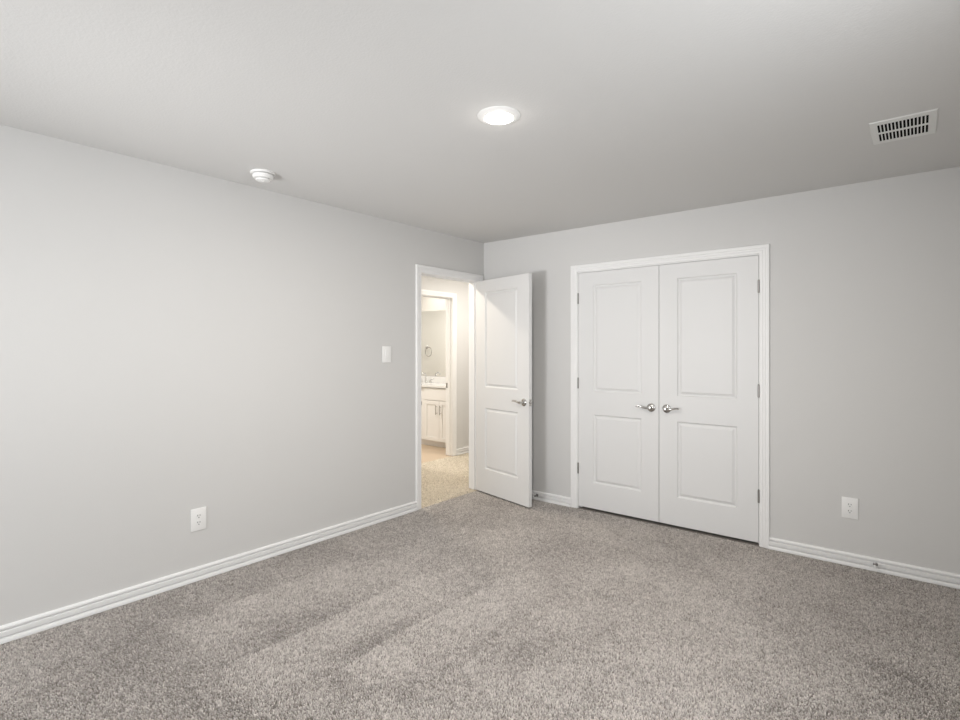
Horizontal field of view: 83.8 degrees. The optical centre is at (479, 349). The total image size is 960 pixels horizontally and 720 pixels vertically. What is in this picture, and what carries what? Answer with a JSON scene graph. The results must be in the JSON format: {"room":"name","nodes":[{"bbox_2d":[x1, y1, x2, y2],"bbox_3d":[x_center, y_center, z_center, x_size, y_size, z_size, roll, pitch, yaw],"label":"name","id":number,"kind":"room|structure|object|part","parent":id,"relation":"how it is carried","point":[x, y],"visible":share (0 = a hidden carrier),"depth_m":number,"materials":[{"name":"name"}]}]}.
{"room":"empty bedroom","nodes":[
{"label":"empty bedroom","id":0,"kind":"room"},
{"bbox_2d":[0,125,483,625],"bbox_3d":[-1.087,0.209,4.048,0.115,2.540,8.015,0,0,39],"label":"wall","id":1,"kind":"structure","parent":0,"point":[174,342],"depth_m":3.15,"materials":[{"name":"white paint"}]},
{"bbox_2d":[191,507,205,531],"bbox_3d":[-1.689,1.017,3.212,0.009,0.133,0.089,0,0,39],"label":"electrical outlet","id":2,"kind":"object","parent":1,"relation":"attached to","point":[198,516],"visible":1,"depth_m":3.21,"materials":[{"name":"white plastic"}]},
{"bbox_2d":[0,501,417,644],"bbox_3d":[-2.019,1.340,2.795,0.025,0.078,4.664,0,0,39],"label":"baseboard","id":3,"kind":"structure","parent":1,"relation":"attached to","point":[28,626],"depth_m":3.12,"materials":[{"name":"white paint"}]},
{"bbox_2d":[382,346,390,362],"bbox_3d":[-0.756,0.037,4.353,0.011,0.133,0.089,0,0,39],"label":"light switch","id":4,"kind":"object","parent":1,"relation":"attached to","point":[386,350],"visible":1,"depth_m":4.34,"materials":[{"name":"white plastic"}]},
{"bbox_2d":[416,264,482,509],"bbox_3d":[-0.311,0.322,4.999,0.150,2.115,0.912,0,0,39],"label":"door frame","id":5,"kind":"structure","parent":1,"relation":"attached to","point":[421,270],"depth_m":5.07,"materials":[{"name":"white paint"}]},
{"bbox_2d":[476,273,532,506],"bbox_3d":[0.217,0.350,4.953,0.153,2.030,0.782,0,0,-35],"label":"door","id":6,"kind":"structure","parent":5,"relation":"attached to","point":[504,401],"depth_m":4.90,"materials":[{"name":"white paint"}]},
{"bbox_2d":[421,297,445,376],"bbox_3d":[-0.619,0.209,8.323,1.903,2.540,0.100,0,0,39],"label":"wall","id":7,"kind":"structure","parent":0,"point":[427,304],"depth_m":8.36,"materials":[{"name":"white paint"}]},
{"bbox_2d":[421,376,445,382],"bbox_3d":[-0.601,0.460,8.230,1.748,0.094,0.018,0,0,39],"label":"backsplash","id":8,"kind":"structure","parent":7,"relation":"attached to","point":[436,379],"depth_m":8.29,"materials":[{"name":"white stone"}]},
{"bbox_2d":[421,310,445,376],"bbox_3d":[-0.600,-0.098,8.239,1.720,1.020,0.006,0,0,39],"label":"wall mirror","id":9,"kind":"object","parent":7,"relation":"attached to","point":[433,323],"visible":0.16,"depth_m":8.34,"materials":[{"name":"beige mirror"}]},
{"bbox_2d":[421,276,468,448],"bbox_3d":[-1.008,0.209,6.252,0.115,2.540,4.500,0,0,39],"label":"wall","id":10,"kind":"structure","parent":0,"point":[461,289],"depth_m":7.09,"materials":[{"name":"white paint"}]},
{"bbox_2d":[421,289,456,455],"bbox_3d":[-0.645,0.322,6.696,0.150,2.115,0.898,0,0,39],"label":"door frame","id":11,"kind":"structure","parent":10,"relation":"attached to","point":[451,298],"depth_m":6.97,"materials":[{"name":"white paint"}]},
{"bbox_2d":[457,446,468,454],"bbox_3d":[-0.954,1.340,6.207,0.025,0.078,4.500,0,0,39],"label":"baseboard","id":12,"kind":"structure","parent":10,"relation":"attached to","point":[463,450],"depth_m":7.09,"materials":[{"name":"white paint"}]},
{"bbox_2d":[0,0,959,242],"bbox_3d":[-0.816,-1.121,3.901,7.390,0.120,8.300,0,0,39],"label":"ceiling","id":13,"kind":"structure","parent":0,"point":[628,109],"depth_m":2.20,"materials":[{"name":"white paint"}]},
{"bbox_2d":[250,169,274,182],"bbox_3d":[-1.301,-1.034,3.207,0.142,0.055,0.142,0,0,39],"label":"smoke detector","id":14,"kind":"object","parent":13,"relation":"attached to","point":[260,175],"visible":1,"depth_m":3.17,"materials":[{"name":"white plastic"}]},
{"bbox_2d":[477,106,520,125],"bbox_3d":[0.086,-1.053,2.426,0.196,0.017,0.196,0,0,39],"label":"recessed light","id":15,"kind":"object","parent":13,"relation":"in","point":[494,115],"visible":1,"depth_m":2.40,"materials":[{"name":"white plastic"}]},
{"bbox_2d":[869,108,937,144],"bbox_3d":[2.021,-1.058,2.557,0.249,0.006,0.332,0,0,39],"label":"ceiling vent","id":16,"kind":"object","parent":13,"relation":"in","point":[925,122],"visible":1,"depth_m":2.54,"materials":[{"name":"white metal"}]},
{"bbox_2d":[876,115,928,141],"bbox_3d":[2.022,-1.057,2.559,0.197,0.003,0.248,0,0,39],"label":"grille","id":17,"kind":"object","parent":16,"relation":"attached to","point":[916,125],"depth_m":2.56,"materials":[{"name":"white metal"}]},
{"bbox_2d":[0,444,959,719],"bbox_3d":[-0.774,1.427,3.866,7.200,0.103,7.908,0,0,39],"label":"floor","id":18,"kind":"structure","parent":0,"point":[476,605],"depth_m":2.59,"materials":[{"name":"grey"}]},
{"bbox_2d":[421,387,445,447],"bbox_3d":[-0.777,0.958,8.015,1.748,0.850,0.573,0,0,39],"label":"vanity cabinet","id":19,"kind":"object","parent":18,"relation":"on","point":[433,407],"visible":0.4,"depth_m":7.61,"materials":[{"name":"white paint"}]},
{"bbox_3d":[-0.685,1.006,7.629,0.298,0.569,0.020,0,0,39],"label":"cabinet door","id":20,"kind":"part","parent":19,"relation":"part of","materials":[{"name":"white paint"}]},
{"bbox_2d":[421,382,445,387],"bbox_3d":[-0.773,0.520,8.020,1.748,0.026,0.560,0,0,39],"label":"countertop","id":21,"kind":"structure","parent":19,"relation":"on","point":[433,384],"depth_m":7.70,"materials":[{"name":"white stone"}]},
{"bbox_2d":[421,373,432,382],"bbox_3d":[-0.862,0.429,8.258,0.342,0.156,0.135,0,0,39],"label":"faucet","id":22,"kind":"object","parent":21,"relation":"on","point":[422,373],"visible":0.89,"depth_m":8.28,"materials":[{"name":"silver metal"}]},
{"bbox_3d":[-0.569,0.629,7.534,0.600,0.171,0.020,0,0,39],"label":"drawer","id":23,"kind":"part","parent":19,"relation":"part of","materials":[{"name":"white paint"}]},
{"bbox_3d":[-0.452,1.006,7.438,0.298,0.569,0.020,0,0,39],"label":"cabinet door","id":24,"kind":"part","parent":19,"relation":"part of","materials":[{"name":"white paint"}]},
{"bbox_2d":[484,167,959,573],"bbox_3d":[1.567,0.209,4.160,3.855,2.540,0.115,0,0,39],"label":"wall","id":25,"kind":"structure","parent":0,"point":[865,276],"depth_m":3.45,"materials":[{"name":"white paint"}]},
{"bbox_2d":[577,265,658,521],"bbox_3d":[1.123,0.346,4.434,0.716,2.022,0.094,0,0,39],"label":"door","id":26,"kind":"structure","parent":25,"relation":"in","point":[618,380],"depth_m":4.42,"materials":[{"name":"white paint"}]},
{"bbox_3d":[1.301,0.457,4.258,0.124,0.030,0.047,0,0,39],"label":"lever","id":27,"kind":"part","parent":26,"relation":"part of","materials":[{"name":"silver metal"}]},
{"bbox_2d":[571,244,769,548],"bbox_3d":[1.440,0.322,4.252,1.563,2.115,0.132,0,0,39],"label":"door frame","id":28,"kind":"structure","parent":25,"relation":"attached to","point":[763,250],"depth_m":3.76,"materials":[{"name":"white paint"}]},
{"bbox_2d":[659,255,759,542],"bbox_3d":[1.681,0.346,3.978,0.716,2.022,0.094,0,0,39],"label":"door","id":29,"kind":"structure","parent":25,"relation":"in","point":[709,387],"depth_m":3.97,"materials":[{"name":"white paint"}]},
{"bbox_3d":[1.473,0.457,4.118,0.124,0.030,0.047,0,0,39],"label":"lever","id":30,"kind":"part","parent":29,"relation":"part of","materials":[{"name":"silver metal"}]},
{"bbox_2d":[532,490,959,588],"bbox_3d":[1.478,1.340,4.142,3.740,0.078,0.025,0,0,39],"label":"baseboard","id":31,"kind":"structure","parent":25,"relation":"attached to","point":[933,576],"depth_m":3.40,"materials":[{"name":"white paint"}]},
{"bbox_2d":[842,497,857,519],"bbox_3d":[2.368,1.013,3.426,0.089,0.133,0.009,0,0,39],"label":"electrical outlet","id":32,"kind":"object","parent":25,"relation":"attached to","point":[849,505],"visible":1,"depth_m":3.42,"materials":[{"name":"white plastic"}]}
]}

